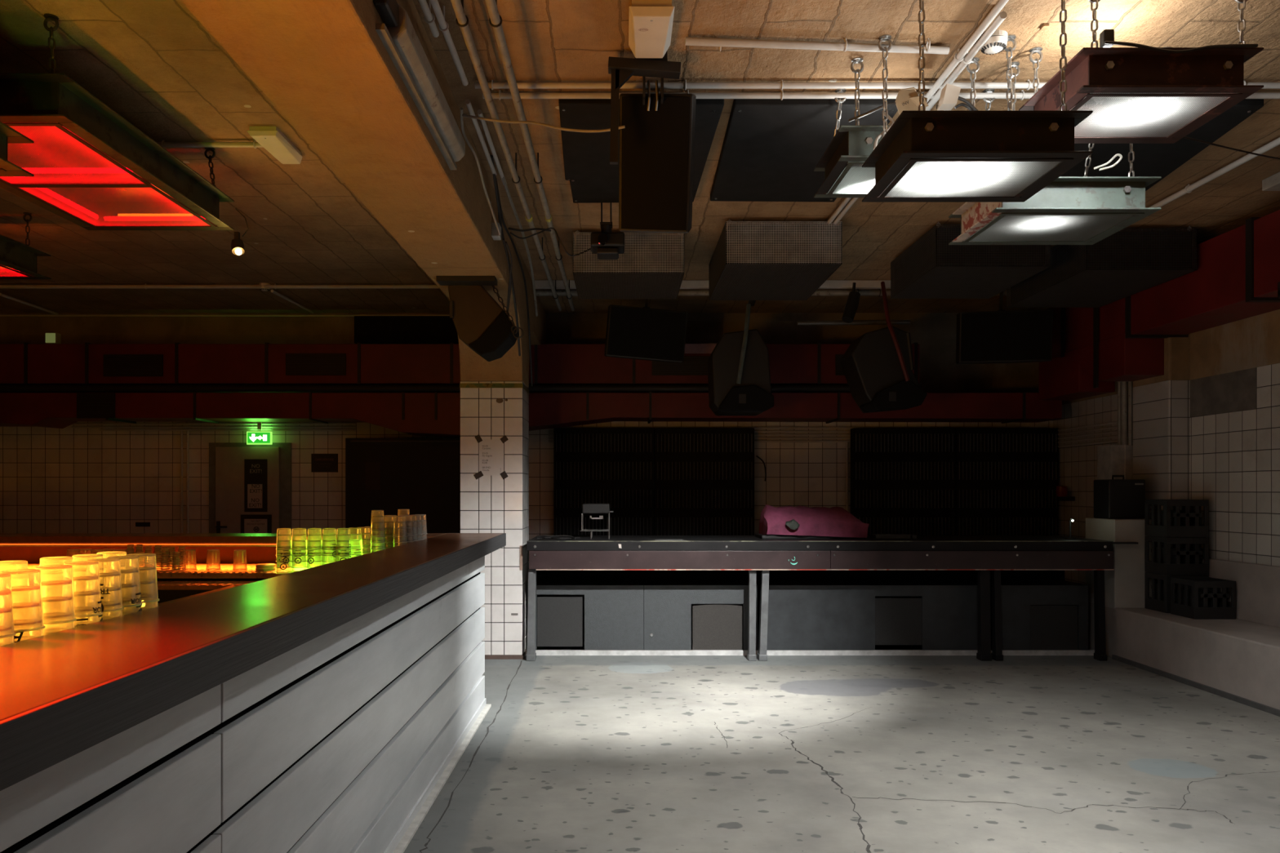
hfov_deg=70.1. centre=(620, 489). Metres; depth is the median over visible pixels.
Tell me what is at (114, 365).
vent grille
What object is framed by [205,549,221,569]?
plastic cup
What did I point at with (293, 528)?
plastic cup
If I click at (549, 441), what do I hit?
conduit
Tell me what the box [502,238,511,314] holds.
cable
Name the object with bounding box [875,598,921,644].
grille
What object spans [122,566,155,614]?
plastic cup
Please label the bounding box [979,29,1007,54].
smoke detector
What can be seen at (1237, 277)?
ventilation duct
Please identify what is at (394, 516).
plastic cup
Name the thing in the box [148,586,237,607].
countertop
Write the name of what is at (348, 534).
plastic cup
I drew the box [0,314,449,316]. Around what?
conduit
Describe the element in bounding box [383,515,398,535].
plastic cup
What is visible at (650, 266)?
box
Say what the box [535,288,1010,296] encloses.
pipe
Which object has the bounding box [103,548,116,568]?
plastic cup
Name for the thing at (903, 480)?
acoustic panel
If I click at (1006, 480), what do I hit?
acoustic panel
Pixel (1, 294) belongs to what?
conduit
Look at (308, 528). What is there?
plastic cup
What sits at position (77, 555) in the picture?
plastic cup
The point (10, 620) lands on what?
plastic cup
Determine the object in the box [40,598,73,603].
plastic cup
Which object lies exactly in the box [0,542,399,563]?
countertop
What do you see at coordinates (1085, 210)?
lamp
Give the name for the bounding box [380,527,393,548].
plastic cup
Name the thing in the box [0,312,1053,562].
wall
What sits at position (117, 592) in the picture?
plastic cup
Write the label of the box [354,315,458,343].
sheet
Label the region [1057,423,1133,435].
conduit
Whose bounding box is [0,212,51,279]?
lamp
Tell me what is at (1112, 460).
meter box
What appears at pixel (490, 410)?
pillar
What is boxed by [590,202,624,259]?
projector
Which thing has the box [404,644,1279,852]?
floor
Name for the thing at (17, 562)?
plastic cup
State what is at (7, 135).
lamp
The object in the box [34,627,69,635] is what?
plastic cup
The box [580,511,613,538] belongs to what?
stand
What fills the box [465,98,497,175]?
conduit
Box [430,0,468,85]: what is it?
conduit
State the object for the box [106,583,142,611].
plastic cup
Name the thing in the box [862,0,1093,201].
lamp
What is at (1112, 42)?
cable
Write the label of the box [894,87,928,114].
cardboard box
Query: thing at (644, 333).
loudspeaker
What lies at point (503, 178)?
cable
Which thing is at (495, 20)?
pipe
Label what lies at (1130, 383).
pipe
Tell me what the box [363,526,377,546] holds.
plastic cup
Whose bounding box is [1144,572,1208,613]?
crate
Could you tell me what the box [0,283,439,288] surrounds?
conduit
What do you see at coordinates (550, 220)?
wrap
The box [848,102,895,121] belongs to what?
cable
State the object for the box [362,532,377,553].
plastic cup
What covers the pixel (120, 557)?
plastic cup
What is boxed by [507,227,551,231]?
cable
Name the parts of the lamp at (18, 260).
chain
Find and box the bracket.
[608,51,680,164]
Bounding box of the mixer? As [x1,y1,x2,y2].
[582,503,609,513]
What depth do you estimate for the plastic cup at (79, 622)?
1.99 m
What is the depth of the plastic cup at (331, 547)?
4.98 m
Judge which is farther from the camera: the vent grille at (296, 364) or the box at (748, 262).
the vent grille at (296, 364)
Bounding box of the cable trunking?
[534,280,1010,288]
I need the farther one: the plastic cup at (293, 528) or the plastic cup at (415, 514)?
the plastic cup at (415, 514)
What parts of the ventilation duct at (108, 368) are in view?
pale plate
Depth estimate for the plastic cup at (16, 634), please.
2.02 m
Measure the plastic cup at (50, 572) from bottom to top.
0.115 m
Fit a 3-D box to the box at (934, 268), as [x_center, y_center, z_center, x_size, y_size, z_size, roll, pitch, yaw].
[2.635,-1.743,6.990,0.813,0.329,1.083,0,0,0]
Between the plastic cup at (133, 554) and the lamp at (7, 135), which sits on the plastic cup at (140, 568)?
the plastic cup at (133, 554)
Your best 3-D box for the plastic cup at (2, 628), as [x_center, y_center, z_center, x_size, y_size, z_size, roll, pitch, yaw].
[-1.171,0.314,1.690,0.081,0.115,0.080,0,0,0]
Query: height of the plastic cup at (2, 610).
0.115 m
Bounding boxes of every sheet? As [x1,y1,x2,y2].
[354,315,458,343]
[654,539,684,540]
[1060,98,1263,191]
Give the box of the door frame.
[208,442,291,533]
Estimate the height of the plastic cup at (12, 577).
0.115 m
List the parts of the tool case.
handle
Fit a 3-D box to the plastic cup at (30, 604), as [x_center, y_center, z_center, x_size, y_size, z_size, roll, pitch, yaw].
[-1.170,0.281,1.777,0.081,0.115,0.080,0,0,0]
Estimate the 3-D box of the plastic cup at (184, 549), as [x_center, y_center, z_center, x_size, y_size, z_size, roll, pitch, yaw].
[-2.481,0.403,5.240,0.081,0.115,0.080,0,0,0]
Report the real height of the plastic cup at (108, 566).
0.115 m
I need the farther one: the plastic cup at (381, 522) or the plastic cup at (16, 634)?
the plastic cup at (381, 522)
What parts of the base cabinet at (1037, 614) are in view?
panel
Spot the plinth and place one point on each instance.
(1257, 585)
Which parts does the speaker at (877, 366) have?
arm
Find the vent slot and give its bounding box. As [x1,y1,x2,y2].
[135,522,150,526]
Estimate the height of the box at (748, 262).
0.329 m
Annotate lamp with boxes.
[0,13,248,255]
[0,121,34,176]
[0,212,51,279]
[45,332,61,343]
[373,0,465,169]
[813,57,979,197]
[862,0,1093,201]
[948,61,1161,244]
[1018,0,1263,143]
[1063,518,1076,539]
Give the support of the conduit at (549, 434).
attached to the wall at (67, 479)
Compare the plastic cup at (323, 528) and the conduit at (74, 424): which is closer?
the plastic cup at (323, 528)
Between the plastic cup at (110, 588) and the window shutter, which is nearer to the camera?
the plastic cup at (110, 588)
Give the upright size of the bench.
0.420 m
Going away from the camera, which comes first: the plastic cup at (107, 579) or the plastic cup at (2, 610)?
the plastic cup at (2, 610)
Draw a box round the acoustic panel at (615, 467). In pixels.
[553,428,653,535]
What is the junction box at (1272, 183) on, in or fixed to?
attached to the ceiling
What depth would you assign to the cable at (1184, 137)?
4.26 m
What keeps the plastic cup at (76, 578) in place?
on the plastic cup at (86, 593)
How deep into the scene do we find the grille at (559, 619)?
7.65 m
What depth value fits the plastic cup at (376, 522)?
5.02 m
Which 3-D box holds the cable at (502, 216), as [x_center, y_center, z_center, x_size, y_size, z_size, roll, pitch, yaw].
[-0.748,-1.361,6.652,0.043,0.911,2.708,0,0,-1]
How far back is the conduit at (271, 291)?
9.05 m
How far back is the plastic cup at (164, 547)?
5.21 m
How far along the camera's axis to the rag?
7.65 m
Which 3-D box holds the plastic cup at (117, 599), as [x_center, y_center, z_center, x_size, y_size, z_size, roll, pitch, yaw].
[-1.170,0.314,2.142,0.081,0.115,0.080,0,0,0]
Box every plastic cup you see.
[0,560,31,616]
[0,568,44,632]
[0,573,16,638]
[0,575,31,630]
[0,586,40,646]
[0,590,11,595]
[0,591,27,642]
[0,602,39,643]
[0,604,26,609]
[0,608,11,613]
[0,618,40,626]
[0,619,27,623]
[0,625,10,631]
[0,634,26,640]
[0,635,39,643]
[30,564,76,624]
[34,612,71,618]
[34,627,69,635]
[35,556,76,608]
[35,580,71,636]
[35,584,73,635]
[35,596,72,602]
[40,570,77,622]
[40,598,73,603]
[42,626,66,632]
[59,560,102,617]
[59,576,98,631]
[63,591,102,621]
[63,606,98,628]
[63,621,96,627]
[65,549,79,569]
[68,554,106,604]
[71,567,106,618]
[71,581,103,585]
[71,594,103,599]
[80,548,91,568]
[83,573,119,624]
[85,558,124,612]
[87,586,119,591]
[87,601,120,606]
[87,615,117,622]
[90,549,105,569]
[96,564,128,613]
[97,551,128,599]
[97,577,126,581]
[99,590,126,594]
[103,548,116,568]
[103,569,138,619]
[106,555,142,607]
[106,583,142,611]
[106,597,137,602]
[106,611,137,616]
[111,549,126,569]
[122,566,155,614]
[125,553,159,603]
[125,580,155,584]
[125,593,155,598]
[125,606,153,611]
[160,546,169,556]
[172,555,181,565]
[181,549,196,569]
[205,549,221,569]
[232,549,247,570]
[275,528,290,550]
[275,533,292,555]
[275,540,291,562]
[275,546,291,568]
[275,551,292,573]
[290,528,306,550]
[290,533,306,555]
[290,546,306,568]
[291,540,306,562]
[306,528,322,550]
[306,533,322,555]
[306,540,322,562]
[306,546,320,568]
[320,528,337,550]
[320,533,336,555]
[320,540,337,562]
[335,528,351,550]
[335,533,351,555]
[335,540,351,561]
[336,546,350,560]
[347,533,363,555]
[349,545,362,555]
[350,527,363,549]
[355,527,371,548]
[356,533,369,554]
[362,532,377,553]
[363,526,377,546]
[369,510,385,531]
[369,515,385,537]
[369,521,385,543]
[369,528,385,549]
[380,521,395,542]
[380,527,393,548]
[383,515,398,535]
[392,515,407,537]
[392,521,407,542]
[414,514,427,534]
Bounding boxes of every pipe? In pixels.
[450,0,561,311]
[484,0,574,311]
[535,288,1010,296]
[1117,381,1120,444]
[1120,381,1128,444]
[1128,381,1132,445]
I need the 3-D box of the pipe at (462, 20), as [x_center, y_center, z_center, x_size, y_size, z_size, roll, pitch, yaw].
[-0.595,-1.823,4.850,0.048,0.173,8.100,0,0,0]
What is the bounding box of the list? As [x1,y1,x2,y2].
[473,434,508,479]
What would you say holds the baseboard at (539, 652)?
on the floor
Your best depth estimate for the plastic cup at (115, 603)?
2.06 m
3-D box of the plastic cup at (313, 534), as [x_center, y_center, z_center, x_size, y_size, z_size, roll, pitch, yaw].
[-1.681,0.303,5.000,0.086,0.115,0.085,0,0,0]
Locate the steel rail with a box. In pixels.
[1112,542,1137,544]
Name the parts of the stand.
handle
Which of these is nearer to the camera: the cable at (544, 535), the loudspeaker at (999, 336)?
the cable at (544, 535)
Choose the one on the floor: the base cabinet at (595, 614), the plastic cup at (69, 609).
the base cabinet at (595, 614)
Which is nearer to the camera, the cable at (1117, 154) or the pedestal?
the cable at (1117, 154)
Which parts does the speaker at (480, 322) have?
handle, mounting plate, safety chain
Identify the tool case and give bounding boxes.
[1093,475,1145,519]
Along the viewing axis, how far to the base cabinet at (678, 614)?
7.64 m
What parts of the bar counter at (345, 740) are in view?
board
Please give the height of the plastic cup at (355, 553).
0.115 m
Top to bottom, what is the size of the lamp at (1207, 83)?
0.399 m
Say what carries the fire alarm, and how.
attached to the wall at (1235, 366)
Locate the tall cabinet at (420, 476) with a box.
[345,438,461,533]
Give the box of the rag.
[785,519,799,529]
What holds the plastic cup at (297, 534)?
on the plastic cup at (293, 540)
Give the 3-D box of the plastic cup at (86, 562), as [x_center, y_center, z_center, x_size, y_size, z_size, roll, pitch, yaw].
[-1.170,0.215,1.977,0.081,0.115,0.080,0,0,0]
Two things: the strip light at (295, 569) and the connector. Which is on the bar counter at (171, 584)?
the strip light at (295, 569)
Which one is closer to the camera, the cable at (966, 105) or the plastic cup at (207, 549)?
the cable at (966, 105)
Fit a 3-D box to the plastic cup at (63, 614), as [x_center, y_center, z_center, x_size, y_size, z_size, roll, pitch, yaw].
[-1.170,0.314,1.880,0.081,0.115,0.080,0,0,0]
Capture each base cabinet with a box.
[535,579,643,649]
[642,579,757,649]
[755,579,977,649]
[972,579,1088,649]
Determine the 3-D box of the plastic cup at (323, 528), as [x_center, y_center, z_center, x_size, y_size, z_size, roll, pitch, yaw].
[-1.600,0.271,5.000,0.086,0.115,0.085,0,0,0]
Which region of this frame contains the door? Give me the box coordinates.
[215,447,279,533]
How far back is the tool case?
7.58 m
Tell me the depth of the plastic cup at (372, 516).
5.01 m
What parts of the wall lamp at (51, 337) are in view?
lit glass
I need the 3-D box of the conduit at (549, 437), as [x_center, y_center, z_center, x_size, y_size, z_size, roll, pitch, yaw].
[1.910,-0.555,9.815,5.380,0.023,0.024,0,0,0]
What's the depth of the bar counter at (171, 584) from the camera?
5.10 m
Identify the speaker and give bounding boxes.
[435,275,523,361]
[706,300,773,415]
[840,281,927,413]
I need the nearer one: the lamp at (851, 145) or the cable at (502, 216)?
the lamp at (851, 145)
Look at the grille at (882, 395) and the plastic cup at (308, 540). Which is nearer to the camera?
the plastic cup at (308, 540)
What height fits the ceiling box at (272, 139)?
0.052 m
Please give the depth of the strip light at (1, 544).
5.49 m
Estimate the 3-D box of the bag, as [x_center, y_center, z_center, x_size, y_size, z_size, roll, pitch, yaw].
[1.645,0.276,7.898,0.903,0.287,0.444,0,0,0]
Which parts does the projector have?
ceiling arm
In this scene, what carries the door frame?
attached to the wall at (67, 479)
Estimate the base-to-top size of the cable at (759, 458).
0.278 m
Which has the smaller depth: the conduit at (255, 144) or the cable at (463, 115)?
the cable at (463, 115)
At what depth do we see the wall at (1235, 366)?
7.03 m
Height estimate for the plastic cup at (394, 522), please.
0.115 m
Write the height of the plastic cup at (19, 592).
0.115 m
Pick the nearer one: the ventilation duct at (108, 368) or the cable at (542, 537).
the cable at (542, 537)
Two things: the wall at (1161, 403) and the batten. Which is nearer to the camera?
the batten
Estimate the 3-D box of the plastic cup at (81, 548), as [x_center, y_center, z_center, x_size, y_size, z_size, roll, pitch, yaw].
[-3.114,0.403,5.300,0.081,0.115,0.080,0,0,0]
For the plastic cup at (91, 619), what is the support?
on the plastic cup
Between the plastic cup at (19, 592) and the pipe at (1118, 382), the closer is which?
the plastic cup at (19, 592)
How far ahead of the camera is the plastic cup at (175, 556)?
5.19 m
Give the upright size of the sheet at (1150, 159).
0.053 m
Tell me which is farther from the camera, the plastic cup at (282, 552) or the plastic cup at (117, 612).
the plastic cup at (282, 552)
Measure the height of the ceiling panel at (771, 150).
0.053 m
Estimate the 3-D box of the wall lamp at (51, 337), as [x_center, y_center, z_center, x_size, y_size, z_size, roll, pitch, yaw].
[-6.106,-1.624,9.799,0.120,0.120,0.098,0,0,0]
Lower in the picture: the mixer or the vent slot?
the vent slot
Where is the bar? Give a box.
[796,282,911,325]
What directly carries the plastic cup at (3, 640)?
on the plastic cup
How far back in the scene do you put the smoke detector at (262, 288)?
8.44 m
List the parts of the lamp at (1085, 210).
chain, chain, chain, chain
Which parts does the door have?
handle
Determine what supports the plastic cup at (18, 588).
on the plastic cup at (30, 604)
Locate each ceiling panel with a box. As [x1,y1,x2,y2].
[558,98,724,203]
[710,98,897,201]
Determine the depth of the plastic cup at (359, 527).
5.12 m
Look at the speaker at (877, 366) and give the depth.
8.00 m
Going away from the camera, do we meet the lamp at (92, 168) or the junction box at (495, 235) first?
the lamp at (92, 168)
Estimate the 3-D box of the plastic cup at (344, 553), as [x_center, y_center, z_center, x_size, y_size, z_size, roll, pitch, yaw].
[-1.523,0.369,4.999,0.086,0.115,0.086,0,0,0]
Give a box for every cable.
[460,107,500,235]
[462,114,625,132]
[489,155,520,355]
[496,177,533,386]
[499,163,537,315]
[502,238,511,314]
[505,241,512,315]
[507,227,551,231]
[510,227,591,256]
[535,535,576,539]
[536,537,580,539]
[756,455,766,480]
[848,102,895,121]
[873,111,893,149]
[954,102,973,110]
[957,96,977,110]
[1093,153,1122,170]
[1103,40,1257,53]
[1182,136,1279,159]
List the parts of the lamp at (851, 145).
chain, chain, chain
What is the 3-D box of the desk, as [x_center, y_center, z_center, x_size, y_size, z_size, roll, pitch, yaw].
[1.610,0.904,7.861,4.759,0.972,0.978,0,0,0]
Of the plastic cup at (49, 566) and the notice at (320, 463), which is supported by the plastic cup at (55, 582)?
the plastic cup at (49, 566)
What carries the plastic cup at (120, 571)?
on the plastic cup at (118, 585)
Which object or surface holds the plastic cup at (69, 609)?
on the plastic cup at (79, 622)
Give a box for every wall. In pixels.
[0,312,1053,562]
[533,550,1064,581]
[1053,309,1279,584]
[1133,333,1190,584]
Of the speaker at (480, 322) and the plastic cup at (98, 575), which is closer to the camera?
the plastic cup at (98, 575)
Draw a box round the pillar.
[459,381,528,659]
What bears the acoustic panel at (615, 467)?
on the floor
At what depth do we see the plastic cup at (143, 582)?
2.22 m
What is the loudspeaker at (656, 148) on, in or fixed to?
hanging from the bracket
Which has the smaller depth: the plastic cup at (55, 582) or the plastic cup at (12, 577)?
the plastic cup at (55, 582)
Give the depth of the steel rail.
7.40 m
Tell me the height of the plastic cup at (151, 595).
0.115 m
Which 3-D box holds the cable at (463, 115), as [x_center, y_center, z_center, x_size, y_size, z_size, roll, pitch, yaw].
[-0.360,-1.689,4.198,0.803,0.165,0.049,0,0,17]
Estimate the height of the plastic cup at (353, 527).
0.115 m
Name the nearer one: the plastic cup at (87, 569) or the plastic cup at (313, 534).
the plastic cup at (87, 569)
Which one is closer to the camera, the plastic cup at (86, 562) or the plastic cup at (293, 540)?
the plastic cup at (86, 562)
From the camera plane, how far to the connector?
3.44 m
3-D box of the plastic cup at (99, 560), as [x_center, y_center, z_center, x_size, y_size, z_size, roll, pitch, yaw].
[-1.171,0.215,2.062,0.081,0.115,0.080,0,0,0]
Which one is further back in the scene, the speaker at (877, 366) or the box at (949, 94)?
the speaker at (877, 366)
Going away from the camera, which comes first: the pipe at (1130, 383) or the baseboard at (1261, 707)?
the baseboard at (1261, 707)
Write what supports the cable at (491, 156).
attached to the ceiling beam
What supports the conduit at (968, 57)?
attached to the ceiling
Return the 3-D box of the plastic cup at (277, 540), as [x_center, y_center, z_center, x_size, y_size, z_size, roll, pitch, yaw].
[-1.848,0.337,5.000,0.086,0.115,0.085,0,0,0]
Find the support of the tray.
on the bar counter at (171, 584)
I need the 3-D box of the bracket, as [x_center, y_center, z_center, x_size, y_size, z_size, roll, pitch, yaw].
[0.101,-1.662,3.987,0.314,0.495,0.145,0,0,0]
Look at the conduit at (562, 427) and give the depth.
9.80 m
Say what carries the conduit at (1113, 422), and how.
attached to the wall at (1235, 366)
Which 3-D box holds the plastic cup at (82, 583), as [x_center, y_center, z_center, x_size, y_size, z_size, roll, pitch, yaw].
[-1.286,0.281,2.200,0.081,0.115,0.080,0,0,0]
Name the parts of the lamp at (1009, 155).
chain, chain, chain, chain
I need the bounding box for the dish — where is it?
[255,563,275,570]
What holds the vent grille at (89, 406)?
attached to the ventilation duct at (108, 368)
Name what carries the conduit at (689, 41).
attached to the ceiling
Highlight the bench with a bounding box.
[1088,602,1279,710]
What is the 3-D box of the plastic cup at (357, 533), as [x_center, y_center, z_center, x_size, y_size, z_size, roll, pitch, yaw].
[-1.454,0.303,5.150,0.086,0.115,0.085,0,0,0]
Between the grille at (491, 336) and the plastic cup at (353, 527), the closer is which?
the plastic cup at (353, 527)
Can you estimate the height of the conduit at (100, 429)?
0.023 m
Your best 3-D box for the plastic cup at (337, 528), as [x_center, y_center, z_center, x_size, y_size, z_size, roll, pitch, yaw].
[-1.523,0.271,5.000,0.086,0.115,0.085,0,0,0]
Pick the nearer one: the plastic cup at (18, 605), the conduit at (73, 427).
the plastic cup at (18, 605)
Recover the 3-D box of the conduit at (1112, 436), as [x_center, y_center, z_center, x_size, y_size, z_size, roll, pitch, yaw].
[4.640,-0.500,8.925,0.024,0.023,1.650,0,0,0]
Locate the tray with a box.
[0,581,256,590]
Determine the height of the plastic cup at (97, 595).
0.115 m
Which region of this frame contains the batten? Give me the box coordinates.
[1040,22,1048,31]
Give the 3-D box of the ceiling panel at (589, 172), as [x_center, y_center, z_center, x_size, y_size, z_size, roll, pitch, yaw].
[0.083,-1.883,5.155,0.835,0.053,1.530,0,0,0]
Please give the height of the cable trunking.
0.068 m
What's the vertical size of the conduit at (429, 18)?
0.120 m
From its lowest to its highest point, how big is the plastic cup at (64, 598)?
0.115 m
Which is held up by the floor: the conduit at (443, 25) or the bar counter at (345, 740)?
the bar counter at (345, 740)
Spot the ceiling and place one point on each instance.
(153, 63)
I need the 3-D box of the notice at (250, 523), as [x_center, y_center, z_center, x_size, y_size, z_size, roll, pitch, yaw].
[-3.918,0.435,9.787,0.333,0.333,0.012,0,0,0]
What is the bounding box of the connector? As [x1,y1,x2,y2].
[1099,29,1114,47]
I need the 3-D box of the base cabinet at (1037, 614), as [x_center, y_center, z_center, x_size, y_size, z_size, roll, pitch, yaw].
[3.526,1.083,7.890,0.780,0.561,0.500,0,0,0]
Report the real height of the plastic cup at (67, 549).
0.115 m
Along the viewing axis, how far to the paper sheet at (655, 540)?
7.54 m
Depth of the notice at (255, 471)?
9.79 m
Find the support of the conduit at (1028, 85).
attached to the ceiling
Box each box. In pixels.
[247,126,302,164]
[491,222,501,239]
[573,229,684,298]
[628,0,674,57]
[708,218,842,300]
[890,221,1050,298]
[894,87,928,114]
[936,83,960,110]
[1006,225,1197,307]
[1097,444,1133,479]
[1262,171,1279,191]
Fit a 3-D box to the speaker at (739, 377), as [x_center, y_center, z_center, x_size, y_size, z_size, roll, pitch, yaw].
[1.067,-1.260,8.170,0.540,1.155,0.560,0,0,0]
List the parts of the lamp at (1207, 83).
chain, chain, chain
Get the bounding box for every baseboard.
[535,649,1094,655]
[1111,654,1279,716]
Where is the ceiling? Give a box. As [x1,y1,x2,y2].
[0,0,1279,312]
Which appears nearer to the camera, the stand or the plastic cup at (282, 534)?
the plastic cup at (282, 534)
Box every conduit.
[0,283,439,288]
[0,293,58,315]
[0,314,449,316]
[71,422,355,425]
[71,426,355,428]
[99,428,355,431]
[156,139,263,148]
[270,289,314,313]
[417,0,439,37]
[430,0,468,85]
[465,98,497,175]
[474,79,1279,89]
[477,109,506,184]
[482,89,1279,100]
[548,430,850,432]
[548,433,850,435]
[548,436,850,439]
[548,440,850,442]
[554,426,1048,428]
[684,36,949,54]
[826,0,1008,224]
[833,11,1007,224]
[1057,418,1133,431]
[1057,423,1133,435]
[1057,428,1133,439]
[1057,433,1133,443]
[1149,137,1279,207]
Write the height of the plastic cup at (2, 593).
0.115 m
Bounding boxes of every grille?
[76,393,115,418]
[103,354,163,376]
[285,353,346,375]
[468,311,519,361]
[537,596,582,646]
[652,355,709,375]
[692,604,742,649]
[715,384,773,414]
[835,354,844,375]
[859,379,927,412]
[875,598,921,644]
[960,311,1052,361]
[1030,604,1077,649]
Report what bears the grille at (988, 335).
attached to the loudspeaker at (999, 336)
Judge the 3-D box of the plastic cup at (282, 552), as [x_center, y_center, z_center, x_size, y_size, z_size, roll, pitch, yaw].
[-1.847,0.403,5.000,0.086,0.115,0.086,0,0,0]
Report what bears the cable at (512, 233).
attached to the projector
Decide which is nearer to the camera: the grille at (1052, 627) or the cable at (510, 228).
the cable at (510, 228)
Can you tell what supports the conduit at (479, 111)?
attached to the ceiling
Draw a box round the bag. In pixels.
[755,504,869,538]
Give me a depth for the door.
9.80 m
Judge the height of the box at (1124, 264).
0.329 m
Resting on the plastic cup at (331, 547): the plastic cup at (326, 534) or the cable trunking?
the plastic cup at (326, 534)
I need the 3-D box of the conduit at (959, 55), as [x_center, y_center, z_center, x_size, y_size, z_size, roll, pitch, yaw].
[1.465,-1.882,4.300,0.043,0.056,4.200,0,0,0]
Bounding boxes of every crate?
[1144,499,1208,537]
[1144,535,1208,575]
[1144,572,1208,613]
[1170,577,1235,619]
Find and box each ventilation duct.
[0,342,1062,437]
[1039,209,1279,400]
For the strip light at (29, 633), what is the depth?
3.09 m
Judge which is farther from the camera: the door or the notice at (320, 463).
the notice at (320, 463)
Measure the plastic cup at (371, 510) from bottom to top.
0.115 m
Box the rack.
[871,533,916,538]
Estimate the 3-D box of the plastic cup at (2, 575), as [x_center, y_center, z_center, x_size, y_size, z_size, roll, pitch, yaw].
[-1.170,0.215,1.690,0.081,0.115,0.080,0,0,0]
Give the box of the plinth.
[1200,557,1279,627]
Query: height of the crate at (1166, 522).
0.295 m
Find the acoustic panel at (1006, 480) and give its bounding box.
[955,428,1058,535]
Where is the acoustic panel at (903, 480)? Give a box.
[850,428,955,535]
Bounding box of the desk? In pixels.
[526,535,1114,661]
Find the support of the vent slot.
attached to the wall at (67, 479)
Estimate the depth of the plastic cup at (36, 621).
1.77 m
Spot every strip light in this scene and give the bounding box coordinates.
[0,543,400,546]
[0,600,146,643]
[287,566,315,572]
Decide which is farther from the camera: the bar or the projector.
the bar
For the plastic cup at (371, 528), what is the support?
on the plastic cup
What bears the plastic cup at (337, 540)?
on the plastic cup at (344, 553)
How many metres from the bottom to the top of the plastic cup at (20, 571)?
0.115 m
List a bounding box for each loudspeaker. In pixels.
[604,298,688,362]
[618,93,696,233]
[955,291,1053,364]
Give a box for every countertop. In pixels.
[0,533,506,791]
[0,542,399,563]
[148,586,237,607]
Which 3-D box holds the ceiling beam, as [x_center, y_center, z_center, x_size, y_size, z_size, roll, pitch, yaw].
[-1.064,-1.400,3.325,0.512,1.020,13.050,0,0,0]
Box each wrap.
[524,214,533,222]
[544,214,551,222]
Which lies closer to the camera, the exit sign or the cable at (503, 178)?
the cable at (503, 178)
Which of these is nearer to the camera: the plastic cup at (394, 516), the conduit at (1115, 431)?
the plastic cup at (394, 516)
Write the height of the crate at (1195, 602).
0.285 m
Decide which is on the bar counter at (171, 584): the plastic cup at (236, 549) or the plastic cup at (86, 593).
the plastic cup at (236, 549)
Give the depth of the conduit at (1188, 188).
5.40 m
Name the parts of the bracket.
drop arm, arm, ceiling plate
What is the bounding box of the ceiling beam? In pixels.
[180,0,546,387]
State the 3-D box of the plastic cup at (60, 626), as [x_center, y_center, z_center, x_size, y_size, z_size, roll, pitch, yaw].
[-1.312,0.380,2.120,0.081,0.115,0.080,0,0,0]
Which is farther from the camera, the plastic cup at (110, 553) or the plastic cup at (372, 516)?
the plastic cup at (372, 516)
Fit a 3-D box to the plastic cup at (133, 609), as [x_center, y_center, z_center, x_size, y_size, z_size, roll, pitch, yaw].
[-1.170,0.347,2.222,0.081,0.115,0.080,0,0,0]
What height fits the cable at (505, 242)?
0.477 m
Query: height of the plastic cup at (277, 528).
0.115 m
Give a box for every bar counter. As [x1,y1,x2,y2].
[0,542,491,852]
[0,563,328,629]
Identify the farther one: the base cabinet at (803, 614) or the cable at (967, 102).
the base cabinet at (803, 614)
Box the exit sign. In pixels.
[246,422,271,444]
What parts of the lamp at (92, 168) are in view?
chain, plate, chain, bulb, spot lamp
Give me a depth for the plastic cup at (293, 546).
4.96 m
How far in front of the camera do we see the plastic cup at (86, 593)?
1.98 m
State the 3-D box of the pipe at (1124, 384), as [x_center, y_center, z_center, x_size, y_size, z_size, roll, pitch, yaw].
[4.473,-0.800,8.100,0.057,0.820,0.060,0,0,0]
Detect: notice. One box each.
[240,514,271,533]
[244,459,267,511]
[311,453,337,472]
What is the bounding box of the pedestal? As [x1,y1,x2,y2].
[1085,517,1161,657]
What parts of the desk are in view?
leg, leg, leg, leg, leg, cross rail, leg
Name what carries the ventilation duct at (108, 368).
attached to the ceiling beam
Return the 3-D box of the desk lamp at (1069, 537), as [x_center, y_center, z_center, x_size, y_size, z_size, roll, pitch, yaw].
[3.806,0.330,7.691,0.100,0.178,0.158,0,0,0]
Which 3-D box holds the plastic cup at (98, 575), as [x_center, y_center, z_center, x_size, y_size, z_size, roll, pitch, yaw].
[-1.170,0.248,2.062,0.081,0.115,0.081,0,0,0]
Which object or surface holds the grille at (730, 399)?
attached to the speaker at (739, 377)
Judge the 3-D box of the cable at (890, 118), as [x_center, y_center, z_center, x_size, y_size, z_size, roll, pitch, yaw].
[1.125,-1.536,3.892,0.055,0.243,0.233,0,0,27]
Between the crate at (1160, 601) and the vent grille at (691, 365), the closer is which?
the crate at (1160, 601)
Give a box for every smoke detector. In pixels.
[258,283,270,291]
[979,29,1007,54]
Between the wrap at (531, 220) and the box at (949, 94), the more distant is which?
the wrap at (531, 220)
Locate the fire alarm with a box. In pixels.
[1055,485,1075,501]

